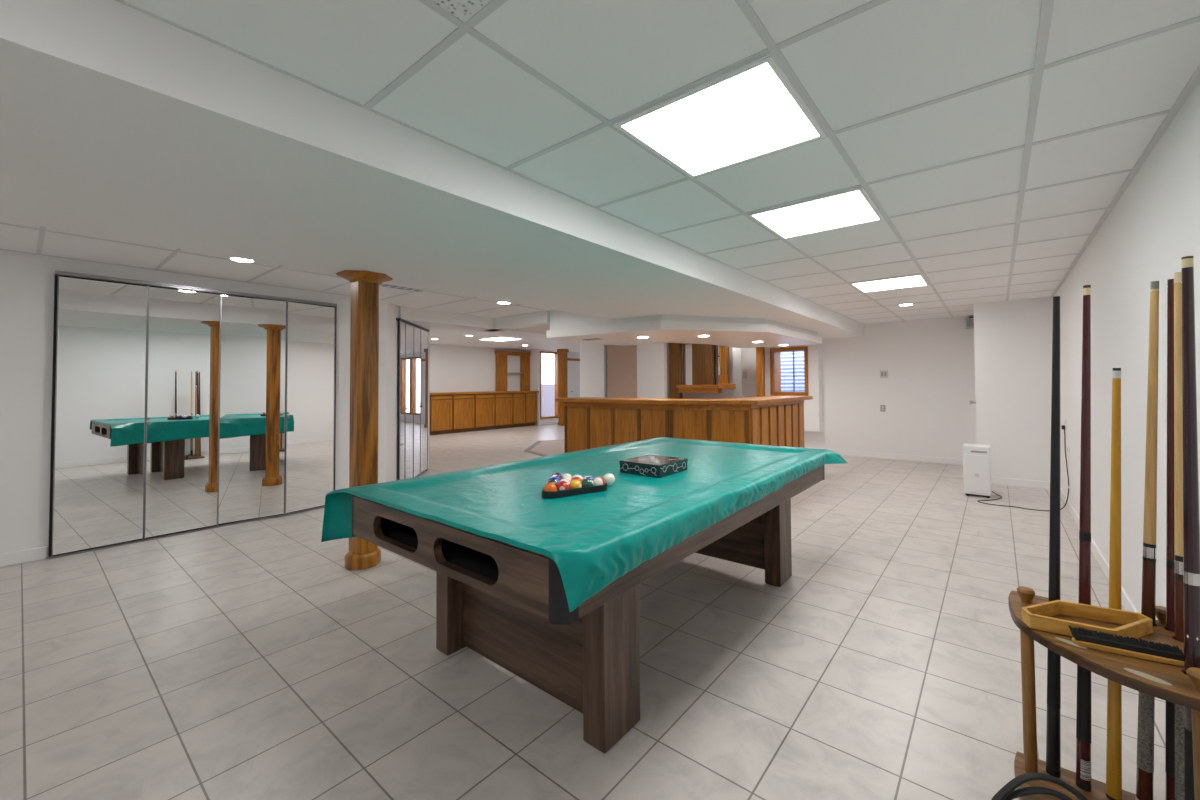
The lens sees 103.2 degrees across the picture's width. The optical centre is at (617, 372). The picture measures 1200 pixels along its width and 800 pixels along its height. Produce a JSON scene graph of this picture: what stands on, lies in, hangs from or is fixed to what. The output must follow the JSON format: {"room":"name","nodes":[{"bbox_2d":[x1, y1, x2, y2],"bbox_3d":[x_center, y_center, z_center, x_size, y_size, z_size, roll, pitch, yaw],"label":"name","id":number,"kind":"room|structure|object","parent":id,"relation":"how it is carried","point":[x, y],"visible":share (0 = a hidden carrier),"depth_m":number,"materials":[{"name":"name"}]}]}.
{"room":"basement game room","nodes":[
{"label":"basement game room","id":0,"kind":"room"},
{"bbox_2d":[0,250,385,557],"bbox_3d":[-4.659,0.187,2.998,0.150,2.315,6.300,-1,-2,38],"label":"wall","id":1,"kind":"structure","parent":0,"point":[27,280],"depth_m":3.45,"materials":[{"name":"white paint"}]},
{"bbox_2d":[0,546,46,566],"bbox_3d":[-4.524,1.299,2.997,0.016,0.090,6.100,-1,-2,38],"label":"baseboard","id":2,"kind":"structure","parent":1,"relation":"attached to","point":[29,555],"depth_m":3.37,"materials":[{"name":"white"}]},
{"bbox_2d":[52,275,147,555],"bbox_3d":[-3.975,0.312,3.669,0.023,2.048,0.476,-1,-2,37],"label":"mirror door","id":3,"kind":"structure","parent":1,"relation":"in","point":[99,470],"depth_m":3.65,"materials":[{"name":"silver metal"}]},
{"bbox_2d":[144,286,220,538],"bbox_3d":[-3.678,0.319,4.037,0.044,2.048,0.465,-1,-2,38],"label":"mirror door","id":4,"kind":"structure","parent":1,"relation":"in","point":[183,390],"depth_m":4.03,"materials":[{"name":"silver metal"}]},
{"bbox_2d":[48,270,336,558],"bbox_3d":[-3.549,0.315,4.229,0.050,2.104,1.909,-1,-2,38],"label":"trim","id":5,"kind":"structure","parent":1,"relation":"attached to","point":[61,273],"depth_m":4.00,"materials":[{"name":"grey metal"}]},
{"bbox_2d":[218,294,286,524],"bbox_3d":[-3.376,0.326,4.410,0.490,2.048,0.023,1,-2,-44],"label":"mirror door","id":6,"kind":"structure","parent":1,"relation":"in","point":[252,400],"depth_m":4.39,"materials":[{"name":"silver metal"}]},
{"bbox_2d":[285,301,334,513],"bbox_3d":[-3.069,0.333,4.765,0.044,2.048,0.448,-1,-2,33],"label":"mirror door","id":7,"kind":"structure","parent":1,"relation":"in","point":[310,329],"depth_m":4.75,"materials":[{"name":"silver metal"}]},
{"bbox_2d":[385,301,429,481],"bbox_3d":[-2.811,0.213,6.295,0.141,2.400,1.782,0,-1,-7],"label":"wall","id":8,"kind":"structure","parent":0,"point":[392,310],"depth_m":5.63,"materials":[{"name":"white paint"}]},
{"bbox_2d":[0,222,549,313],"bbox_3d":[-0.426,-0.800,6.934,2.120,0.004,17.300,-1,-2,38],"label":"trim","id":9,"kind":"structure","parent":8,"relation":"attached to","point":[42,229],"depth_m":3.77,"materials":[{"name":"silver metal"}]},
{"bbox_2d":[398,321,405,479],"bbox_3d":[-2.660,0.375,5.864,0.022,2.012,0.194,0,-1,-7],"label":"mirror door","id":10,"kind":"structure","parent":8,"relation":"in","point":[402,325],"depth_m":5.83,"materials":[{"name":"silver metal"}]},
{"bbox_2d":[405,323,413,478],"bbox_3d":[-2.679,0.382,6.130,0.044,2.012,0.331,0,-1,-7],"label":"mirror door","id":11,"kind":"structure","parent":8,"relation":"in","point":[409,405],"depth_m":6.13,"materials":[{"name":"silver metal"}]},
{"bbox_2d":[396,318,429,331],"bbox_3d":[-2.728,-0.632,6.381,0.050,0.024,1.270,0,-1,-7],"label":"trim","id":12,"kind":"structure","parent":8,"relation":"attached to","point":[397,319],"depth_m":6.20,"materials":[{"name":"black metal"}]},
{"bbox_2d":[414,326,420,477],"bbox_3d":[-2.727,0.390,6.448,0.022,2.012,0.301,0,-1,-7],"label":"mirror door","id":13,"kind":"structure","parent":8,"relation":"in","point":[417,331],"depth_m":6.46,"materials":[{"name":"silver metal"}]},
{"bbox_2d":[421,329,427,472],"bbox_3d":[-2.754,0.399,6.781,0.044,2.012,0.358,0,-1,-7],"label":"mirror door","id":14,"kind":"structure","parent":8,"relation":"in","point":[424,334],"depth_m":6.79,"materials":[{"name":"silver metal"}]},
{"bbox_2d":[399,306,642,345],"bbox_3d":[0.596,-0.771,10.338,0.505,0.400,11.100,-1,-2,38],"label":"trim","id":15,"kind":"structure","parent":8,"relation":"attached to","point":[420,317],"depth_m":6.61,"materials":[{"name":"white paint"}]},
{"bbox_2d":[430,344,526,391],"bbox_3d":[-4.805,0.381,12.630,0.150,2.400,6.200,-1,-2,38],"label":"wall","id":16,"kind":"structure","parent":0,"point":[453,368],"depth_m":13.28,"materials":[{"name":"white paint"}]},
{"bbox_2d":[430,327,579,353],"bbox_3d":[-2.289,-0.840,12.058,6.250,0.120,12.000,-1,-2,38],"label":"ceiling","id":17,"kind":"structure","parent":0,"point":[444,336],"depth_m":11.96,"materials":[{"name":"white paint"}]},
{"bbox_2d":[478,337,520,340],"bbox_3d":[-2.765,-0.791,11.209,0.840,0.012,0.640,-1,-2,38],"label":"recessed light","id":18,"kind":"object","parent":17,"relation":"in","point":[492,338],"visible":1,"depth_m":11.23,"materials":[{"name":"white"}]},
{"bbox_2d":[527,350,534,390],"bbox_3d":[-2.702,0.422,14.874,0.449,2.400,0.069,-1,-2,38],"label":"wall","id":19,"kind":"structure","parent":0,"point":[532,352],"depth_m":14.80,"materials":[{"name":"white paint"}]},
{"bbox_2d":[535,349,579,424],"bbox_3d":[-1.223,0.447,16.252,0.150,2.400,4.070,-1,-2,38],"label":"wall","id":20,"kind":"structure","parent":0,"point":[576,355],"depth_m":14.68,"materials":[{"name":"white paint"}]},
{"bbox_2d":[539,421,558,424],"bbox_3d":[-2.068,1.577,15.018,0.015,0.090,1.120,-1,-2,38],"label":"baseboard","id":21,"kind":"structure","parent":20,"relation":"attached to","point":[549,422],"depth_m":14.88,"materials":[{"name":"white"}]},
{"bbox_2d":[540,351,558,418],"bbox_3d":[-2.192,0.388,15.018,0.170,2.100,0.820,-1,-2,38],"label":"window","id":22,"kind":"structure","parent":20,"relation":"in","point":[544,352],"depth_m":15.25,"materials":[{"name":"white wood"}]},
{"bbox_2d":[567,358,579,397],"bbox_3d":[-1.414,0.582,15.814,0.090,2.110,0.870,-1,-2,38],"label":"door","id":23,"kind":"structure","parent":20,"relation":"in","point":[573,365],"depth_m":15.79,"materials":[{"name":"white wood"}]},
{"bbox_2d":[0,424,1165,799],"bbox_3d":[-1.287,1.485,7.575,13.300,0.100,17.700,-1,-2,38],"label":"floor","id":24,"kind":"structure","parent":0,"point":[242,661],"depth_m":2.06,"materials":[{"name":"tile"}]},
{"bbox_2d":[336,270,392,569],"bbox_3d":[-1.774,0.325,3.327,0.325,2.017,0.325,-1,-2,38],"label":"wooden post","id":25,"kind":"object","parent":24,"relation":"on","point":[362,554],"visible":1,"depth_m":3.27,"materials":[{"name":"brown wood"}]},
{"bbox_2d":[430,395,451,434],"bbox_3d":[-4.661,1.068,12.212,0.548,1.005,0.622,-1,-2,38],"label":"base cabinet","id":26,"kind":"object","parent":24,"relation":"on","point":[440,405],"visible":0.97,"depth_m":12.03,"materials":[{"name":"brown wood"}]},
{"bbox_2d":[430,391,538,394],"bbox_3d":[-3.749,0.559,13.346,0.595,0.054,3.560,-1,-2,38],"label":"countertop","id":27,"kind":"structure","parent":26,"relation":"on","point":[483,392],"depth_m":12.94,"materials":[{"name":"brown wood"}]},
{"bbox_2d":[495,351,529,390],"bbox_3d":[-3.172,-0.041,14.422,0.185,1.189,1.225,-1,-2,38],"label":"wall shelf","id":28,"kind":"object","parent":27,"relation":"on","point":[501,372],"visible":0.91,"depth_m":14.14,"materials":[{"name":"brown wood"}]},
{"bbox_2d":[452,394,474,432],"bbox_3d":[-4.259,1.078,12.717,0.548,1.005,0.660,-1,-2,38],"label":"base cabinet","id":29,"kind":"object","parent":24,"relation":"on","point":[462,404],"visible":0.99,"depth_m":12.52,"materials":[{"name":"brown wood"}]},
{"bbox_2d":[474,394,494,430],"bbox_3d":[-3.849,1.087,13.232,0.548,1.005,0.650,-1,-2,38],"label":"base cabinet","id":30,"kind":"object","parent":24,"relation":"on","point":[484,404],"visible":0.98,"depth_m":13.05,"materials":[{"name":"brown wood"}]},
{"bbox_2d":[494,393,511,428],"bbox_3d":[-3.450,1.097,13.734,0.548,1.005,0.624,-1,-2,38],"label":"base cabinet","id":31,"kind":"object","parent":24,"relation":"on","point":[503,401],"visible":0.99,"depth_m":13.56,"materials":[{"name":"brown wood"}]},
{"bbox_2d":[511,393,524,427],"bbox_3d":[-3.106,1.106,14.168,0.548,1.005,0.476,-1,-2,38],"label":"base cabinet","id":32,"kind":"object","parent":24,"relation":"on","point":[518,399],"visible":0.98,"depth_m":13.98,"materials":[{"name":"brown wood"}]},
{"bbox_2d":[524,393,536,425],"bbox_3d":[-2.817,1.113,14.531,0.548,1.005,0.444,-1,-2,38],"label":"base cabinet","id":33,"kind":"object","parent":24,"relation":"on","point":[530,398],"visible":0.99,"depth_m":14.35,"materials":[{"name":"brown wood"}]},
{"bbox_2d":[524,440,563,455],"bbox_3d":[-1.012,1.471,9.305,2.620,0.007,2.150,-1,-2,38],"label":"floor mat","id":34,"kind":"object","parent":24,"relation":"on","point":[547,447],"visible":0.34,"depth_m":9.22,"materials":[{"name":"grey"}]},
{"bbox_2d":[557,349,568,425],"bbox_3d":[-1.677,0.443,14.563,0.260,2.330,0.260,-1,-2,38],"label":"wooden post","id":35,"kind":"object","parent":24,"relation":"on","point":[562,353],"visible":0.86,"depth_m":14.49,"materials":[{"name":"brown wood"}]},
{"bbox_2d":[351,465,824,753],"bbox_3d":[0.110,0.913,2.623,1.328,0.782,2.474,-1,-2,38],"label":"pool table","id":36,"kind":"object","parent":24,"relation":"on","point":[506,603],"visible":0.44,"depth_m":1.78,"materials":[{"name":"brown wood"}]},
{"bbox_2d":[321,437,846,611],"bbox_3d":[0.087,0.642,2.666,1.649,0.270,2.660,-1,-2,38],"label":"cover","id":37,"kind":"object","parent":36,"relation":"on","point":[593,540],"visible":0.93,"depth_m":1.97,"materials":[{"name":"teal plastic"}]},
{"bbox_2d":[544,482,556,490],"bbox_3d":[-0.281,0.488,1.987,0.057,0.057,0.056,-1,-2,39],"label":"ball","id":38,"kind":"object","parent":37,"relation":"on","point":[550,486],"visible":0.66,"depth_m":1.97,"materials":[{"name":"orange plastic"}]},
{"bbox_2d":[546,480,557,485],"bbox_3d":[-0.282,0.489,2.045,0.056,0.057,0.057,1,-2,-36],"label":"ball","id":39,"kind":"object","parent":37,"relation":"on","point":[549,481],"visible":0.32,"depth_m":2.03,"materials":[{"name":"white plastic"}]},
{"bbox_2d":[557,481,569,490],"bbox_3d":[-0.232,0.488,2.017,0.057,0.057,0.057,1,-2,-33],"label":"ball","id":40,"kind":"object","parent":37,"relation":"on","point":[563,485],"visible":0.6,"depth_m":2.00,"materials":[{"name":"red plastic"}]},
{"bbox_2d":[542,481,606,498],"bbox_3d":[-0.239,0.505,2.091,0.301,0.028,0.289,-1,-2,38],"label":"ball rack","id":41,"kind":"object","parent":37,"relation":"on","point":[599,488],"visible":0.65,"depth_m":2.00,"materials":[{"name":"black plastic"}]},
{"bbox_2d":[569,479,581,488],"bbox_3d":[-0.182,0.488,2.046,0.057,0.057,0.056,0,-1,-13],"label":"ball","id":42,"kind":"object","parent":37,"relation":"on","point":[575,483],"visible":0.6,"depth_m":2.03,"materials":[{"name":"yellow plastic"}]},
{"bbox_2d":[570,477,581,481],"bbox_3d":[-0.183,0.490,2.104,0.057,0.057,0.056,0,-1,-11],"label":"ball","id":43,"kind":"object","parent":37,"relation":"on","point":[574,478],"visible":0.38,"depth_m":2.09,"materials":[{"name":"plastic"}]},
{"bbox_2d":[581,478,593,486],"bbox_3d":[-0.133,0.489,2.076,0.056,0.057,0.057,0,-2,-22],"label":"ball","id":44,"kind":"object","parent":37,"relation":"on","point":[587,482],"visible":0.64,"depth_m":2.06,"materials":[{"name":"green plastic"}]},
{"bbox_2d":[593,477,604,485],"bbox_3d":[-0.083,0.489,2.105,0.057,0.057,0.057,1,-2,-42],"label":"ball","id":45,"kind":"object","parent":37,"relation":"on","point":[598,480],"visible":0.73,"depth_m":2.09,"materials":[{"name":"white plastic"}]},
{"bbox_2d":[603,473,614,485],"bbox_3d":[-0.040,0.491,2.187,0.057,0.057,0.057,-1,-2,38],"label":"ball","id":46,"kind":"object","parent":37,"relation":"on","point":[609,478],"visible":0.9,"depth_m":2.17,"materials":[{"name":"beige plastic"}]},
{"bbox_2d":[619,454,687,477],"bbox_3d":[0.194,0.496,2.548,0.258,0.064,0.278,-1,-2,38],"label":"patterned box","id":47,"kind":"object","parent":37,"relation":"on","point":[657,466],"visible":1,"depth_m":2.47,"materials":[{"name":"black"}]},
{"bbox_2d":[555,396,812,452],"bbox_3d":[0.986,0.877,6.872,2.820,1.050,2.510,-1,-2,38],"label":"bar counter","id":48,"kind":"object","parent":24,"relation":"on","point":[589,422],"depth_m":5.96,"materials":[{"name":"brown wood"}]},
{"bbox_2d":[555,396,812,404],"bbox_3d":[0.983,0.377,6.884,2.820,0.050,2.510,-1,-2,38],"label":"countertop","id":49,"kind":"structure","parent":48,"relation":"on","point":[765,399],"depth_m":5.87,"materials":[{"name":"brown wood"}]},
{"bbox_2d":[669,343,741,398],"bbox_3d":[1.749,0.395,9.226,1.495,2.120,0.670,-1,-2,38],"label":"bar shelf","id":50,"kind":"object","parent":24,"relation":"on","point":[706,367],"visible":0.51,"depth_m":9.05,"materials":[{"name":"brown wood"}]},
{"bbox_2d":[682,344,719,384],"bbox_3d":[1.629,-0.195,9.223,0.855,0.860,0.008,-1,-2,38],"label":"mirror","id":51,"kind":"object","parent":50,"relation":"on","point":[686,348],"depth_m":9.38,"materials":[{"name":"silver mirror"}]},
{"bbox_2d":[756,347,764,396],"bbox_3d":[2.616,0.461,8.695,0.120,1.950,0.120,-1,-2,38],"label":"column","id":52,"kind":"structure","parent":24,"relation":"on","point":[760,351],"depth_m":8.66,"materials":[{"name":"brown wood"}]},
{"bbox_2d":[963,443,991,497],"bbox_3d":[3.950,1.068,5.227,0.238,0.548,0.269,-1,-2,38],"label":"dehumidifier","id":53,"kind":"object","parent":24,"relation":"on","point":[976,457],"visible":1,"depth_m":5.13,"materials":[{"name":"white plastic"}]},
{"bbox_2d":[978,425,1068,510],"bbox_3d":[4.129,0.931,4.884,0.703,0.807,0.621,-1,-2,38],"label":"power cord","id":54,"kind":"object","parent":24,"relation":"on","point":[1062,426],"visible":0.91,"depth_m":4.69,"materials":[{"name":"grey plastic"}]},
{"bbox_2d":[1008,586,1199,799],"bbox_3d":[1.344,0.966,1.251,0.476,0.593,0.464,-1,-2,38],"label":"cue rack","id":55,"kind":"object","parent":24,"relation":"on","point":[1167,682],"visible":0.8,"depth_m":1.28,"materials":[{"name":"brown wood"}]},
{"bbox_2d":[1004,786,1071,799],"bbox_3d":[1.228,1.226,1.334,0.096,0.066,0.234,1,-2,-37],"label":"strap","id":56,"kind":"object","parent":55,"relation":"attached to","point":[1026,791],"visible":0.86,"depth_m":1.37,"materials":[{"name":"black rubber"}]},
{"bbox_2d":[991,773,1087,799],"bbox_3d":[1.232,1.214,1.343,0.282,0.089,0.125,-1,-2,38],"label":"strap","id":57,"kind":"object","parent":55,"relation":"attached to","point":[1006,790],"visible":1,"depth_m":1.38,"materials":[{"name":"black"}]},
{"bbox_2d":[1046,296,1060,777],"bbox_3d":[1.349,0.501,1.474,0.034,1.472,0.066,1,-2,-34],"label":"stick","id":58,"kind":"object","parent":55,"relation":"on","point":[1053,727],"visible":0.81,"depth_m":1.46,"materials":[{"name":"black wood"}]},
{"bbox_2d":[1076,285,1090,791],"bbox_3d":[1.390,0.488,1.423,0.034,1.496,0.066,0,-1,-18],"label":"stick","id":59,"kind":"object","parent":55,"relation":"on","point":[1083,714],"visible":0.92,"depth_m":1.41,"materials":[{"name":"black wood"}]},
{"bbox_2d":[1021,600,1152,638],"bbox_3d":[1.307,0.694,1.327,0.296,0.039,0.166,-1,-2,28],"label":"tray","id":60,"kind":"object","parent":55,"relation":"on","point":[1136,625],"visible":0.93,"depth_m":1.34,"materials":[{"name":"brown wood"}]},
{"bbox_2d":[1010,590,1199,700],"bbox_3d":[1.342,0.724,1.255,0.470,0.024,0.453,-1,-2,38],"label":"shelf","id":61,"kind":"object","parent":55,"relation":"attached to","point":[1167,682],"depth_m":1.18,"materials":[{"name":"brown wood"}]},
{"bbox_2d":[1106,368,1121,799],"bbox_3d":[1.442,0.611,1.385,0.057,1.248,0.037,-1,-2,38],"label":"stick","id":62,"kind":"object","parent":55,"relation":"on","point":[1114,690],"visible":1,"depth_m":1.37,"materials":[{"name":"yellow"}]},
{"bbox_2d":[1069,625,1183,666],"bbox_3d":[1.288,0.692,1.206,0.210,0.037,0.038,-1,-2,31],"label":"brush","id":63,"kind":"object","parent":55,"relation":"on","point":[1157,652],"visible":0.97,"depth_m":1.20,"materials":[{"name":"brown wood"}]},
{"bbox_2d":[1136,281,1158,799],"bbox_3d":[1.511,0.487,1.357,0.034,1.492,0.079,1,-2,-33],"label":"stick","id":64,"kind":"object","parent":55,"relation":"on","point":[1146,703],"visible":0.91,"depth_m":1.35,"materials":[{"name":"beige wood"}]},
{"bbox_2d":[1165,279,1174,799],"bbox_3d":[1.539,0.486,1.325,0.052,1.492,0.040,-1,-2,38],"label":"stick","id":65,"kind":"object","parent":55,"relation":"on","point":[1170,578],"visible":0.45,"depth_m":1.32,"materials":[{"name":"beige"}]},
{"bbox_2d":[1174,272,1184,799],"bbox_3d":[1.503,0.481,1.274,0.046,1.500,0.040,-1,-2,38],"label":"stick","id":66,"kind":"object","parent":55,"relation":"on","point":[1178,438],"visible":0.52,"depth_m":1.27,"materials":[{"name":"black wood"}]},
{"bbox_2d":[1181,256,1199,799],"bbox_3d":[1.351,0.477,1.125,0.044,1.503,0.041,-1,-2,38],"label":"stick","id":67,"kind":"object","parent":55,"relation":"on","point":[1191,522],"visible":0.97,"depth_m":1.12,"materials":[{"name":"black wood"}]},
{"bbox_2d":[0,0,1199,323],"bbox_3d":[1.143,-0.903,5.689,7.050,0.120,17.700,-1,-2,38],"label":"ceiling","id":68,"kind":"structure","parent":0,"point":[616,57],"depth_m":1.68,"materials":[{"name":"white tile"}]},
{"bbox_2d":[227,256,256,262],"bbox_3d":[-2.856,-0.862,3.616,0.176,0.012,0.176,-1,-2,38],"label":"recessed light","id":69,"kind":"object","parent":68,"relation":"in","point":[229,258],"visible":0.5,"depth_m":3.65,"materials":[{"name":"white plastic"}]},
{"bbox_2d":[379,283,428,292],"bbox_3d":[-2.148,-0.841,4.688,0.160,0.010,0.520,-1,-2,38],"label":"ceiling vent","id":70,"kind":"object","parent":68,"relation":"in","point":[387,285],"visible":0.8,"depth_m":4.70,"materials":[{"name":"white plastic"}]},
{"bbox_2d":[432,0,491,22],"bbox_3d":[-0.359,-0.956,0.862,0.598,0.012,0.586,-1,-2,38],"label":"tile","id":71,"kind":"structure","parent":68,"relation":"attached to","point":[463,10],"depth_m":1.22,"materials":[{"name":"white tile"}]},
{"bbox_2d":[496,301,510,303],"bbox_3d":[-1.340,-0.823,5.592,0.176,0.012,0.176,-1,-2,38],"label":"recessed light","id":72,"kind":"object","parent":68,"relation":"in","point":[497,302],"visible":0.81,"depth_m":5.58,"materials":[{"name":"white plastic"}]},
{"bbox_2d":[483,311,549,330],"bbox_3d":[-1.416,-0.733,6.762,1.400,0.175,0.200,-1,-2,38],"label":"trim","id":73,"kind":"structure","parent":68,"relation":"attached to","point":[542,318],"depth_m":6.57,"materials":[{"name":"white paint"}]},
{"bbox_2d":[550,310,817,335],"bbox_3d":[1.232,-0.690,6.577,4.119,0.305,2.012,0,-2,-25],"label":"trim","id":74,"kind":"structure","parent":68,"relation":"attached to","point":[558,319],"depth_m":5.82,"materials":[{"name":"white paint"}]},
{"bbox_2d":[546,320,821,347],"bbox_3d":[0.978,-0.496,6.912,2.848,0.102,3.480,-1,-2,38],"label":"soffit","id":75,"kind":"structure","parent":74,"relation":"attached to","point":[729,334],"depth_m":5.93,"materials":[{"name":"white paint"}]},
{"bbox_2d":[613,54,826,177],"bbox_3d":[0.400,-0.927,1.816,0.598,0.012,0.586,-1,-2,38],"label":"recessed light","id":76,"kind":"object","parent":68,"relation":"in","point":[751,111],"visible":1,"depth_m":1.76,"materials":[{"name":"white plastic"}]},
{"bbox_2d":[747,187,883,238],"bbox_3d":[1.159,-0.909,2.771,0.598,0.012,0.586,-1,-2,38],"label":"recessed light","id":77,"kind":"object","parent":68,"relation":"in","point":[851,207],"visible":1,"depth_m":2.74,"materials":[{"name":"white plastic"}]},
{"bbox_2d":[850,274,928,292],"bbox_3d":[2.677,-0.872,4.680,0.598,0.012,0.586,-1,-2,38],"label":"recessed light","id":78,"kind":"object","parent":68,"relation":"in","point":[912,280],"visible":1,"depth_m":4.66,"materials":[{"name":"white plastic"}]},
{"bbox_2d":[898,303,913,305],"bbox_3d":[3.584,-0.848,5.914,0.176,0.012,0.176,-1,-2,38],"label":"recessed light","id":79,"kind":"object","parent":68,"relation":"in","point":[902,304],"visible":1,"depth_m":5.91,"materials":[{"name":"white plastic"}]},
{"bbox_2d":[580,342,666,398],"bbox_3d":[0.070,0.373,10.236,2.280,2.235,0.120,-1,-2,38],"label":"wall partition","id":80,"kind":"structure","parent":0,"point":[651,356],"depth_m":9.85,"materials":[{"name":"white paint"}]},
{"bbox_2d":[604,344,636,397],"bbox_3d":[0.086,0.427,10.212,0.890,2.126,0.096,-1,-2,38],"label":"door","id":81,"kind":"structure","parent":80,"relation":"in","point":[620,362],"depth_m":10.21,"materials":[{"name":"beige wood"}]},
{"bbox_2d":[765,344,822,431],"bbox_3d":[3.119,0.099,8.641,1.070,1.865,0.210,-1,-2,38],"label":"wall","id":82,"kind":"structure","parent":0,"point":[813,414],"depth_m":8.30,"materials":[{"name":"white paint"}]},
{"bbox_2d":[770,346,808,395],"bbox_3d":[3.177,-0.018,8.673,0.675,0.870,0.370,-1,-2,38],"label":"window","id":83,"kind":"structure","parent":82,"relation":"attached to","point":[775,353],"depth_m":8.69,"materials":[{"name":"brown wood"}]},
{"bbox_2d":[781,352,804,391],"bbox_3d":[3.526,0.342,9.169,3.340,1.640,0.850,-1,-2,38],"label":"window blind","id":84,"kind":"object","parent":83,"relation":"attached to","point":[787,357],"depth_m":9.65,"materials":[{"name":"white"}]},
{"bbox_2d":[667,316,976,458],"bbox_3d":[2.432,0.297,9.401,8.300,2.315,0.150,-1,-2,38],"label":"wall","id":85,"kind":"structure","parent":0,"point":[927,392],"depth_m":7.66,"materials":[{"name":"white paint"}]},
{"bbox_2d":[0,0,863,338],"bbox_3d":[-0.470,-0.808,3.680,1.859,0.248,12.550,-1,-2,38],"label":"ceiling soffit","id":86,"kind":"structure","parent":85,"relation":"attached to","point":[118,120],"depth_m":1.90,"materials":[{"name":"white paint"}]},
{"bbox_2d":[880,405,884,411],"bbox_3d":[4.336,0.582,7.779,0.071,0.105,0.010,-1,-2,38],"label":"wall outlet","id":87,"kind":"object","parent":85,"relation":"attached to","point":[882,407],"visible":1,"depth_m":7.78,"materials":[{"name":"grey plastic"}]},
{"bbox_2d":[805,447,962,464],"bbox_3d":[3.835,1.370,8.159,3.798,0.090,0.015,-1,-2,38],"label":"baseboard","id":88,"kind":"structure","parent":85,"relation":"attached to","point":[840,452],"depth_m":7.61,"materials":[{"name":"white"}]},
{"bbox_2d":[880,371,887,377],"bbox_3d":[4.351,0.026,7.777,0.114,0.120,0.012,-1,-2,38],"label":"wall switch","id":89,"kind":"object","parent":85,"relation":"attached to","point":[883,374],"visible":1,"depth_m":7.77,"materials":[{"name":"grey plastic"}]},
{"bbox_2d":[973,297,1052,481],"bbox_3d":[5.234,0.201,6.233,0.835,2.315,1.524,-1,-2,38],"label":"wall","id":90,"kind":"structure","parent":0,"point":[1013,338],"depth_m":5.66,"materials":[{"name":"white paint"}]},
{"bbox_2d":[115,0,1199,324],"bbox_3d":[1.182,-0.919,2.464,2.244,0.008,12.300,-1,-2,38],"label":"ceiling grid","id":91,"kind":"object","parent":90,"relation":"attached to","point":[772,48],"depth_m":1.72,"materials":[{"name":"silver metal"}]},
{"bbox_2d":[965,317,973,328],"bbox_3d":[5.208,-0.740,7.012,0.130,0.165,0.164,-1,-2,38],"label":"wall speaker","id":92,"kind":"object","parent":90,"relation":"attached to","point":[969,322],"visible":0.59,"depth_m":6.96,"materials":[{"name":"grey plastic"}]},
{"bbox_2d":[967,319,973,326],"bbox_3d":[5.159,-0.729,6.950,0.100,0.110,0.006,-1,-2,38],"label":"grille","id":93,"kind":"object","parent":92,"relation":"attached to","point":[970,322],"depth_m":6.95,"materials":[{"name":"grey plastic"}]},
{"bbox_2d":[1054,80,1199,619],"bbox_3d":[2.138,0.109,1.669,0.200,2.315,12.676,-1,-2,38],"label":"wall","id":94,"kind":"structure","parent":0,"point":[1154,223],"depth_m":2.37,"materials":[{"name":"white paint"}]},
{"bbox_2d":[991,477,1137,611],"bbox_3d":[1.781,1.231,1.946,0.750,0.090,12.300,-1,-2,38],"label":"baseboard","id":95,"kind":"structure","parent":94,"relation":"attached to","point":[1127,604],"depth_m":4.37,"materials":[{"name":"white wood"}]},
{"label":"outside","id":96,"kind":"structure","parent":0,"visible":0},
{"bbox_2d":[541,384,554,416],"bbox_3d":[-2.487,1.138,16.969,0.150,1.470,5.500,-1,-2,38],"label":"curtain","id":97,"kind":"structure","parent":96,"point":[547,390],"depth_m":16.88,"materials":[{"name":"grey fabric"}]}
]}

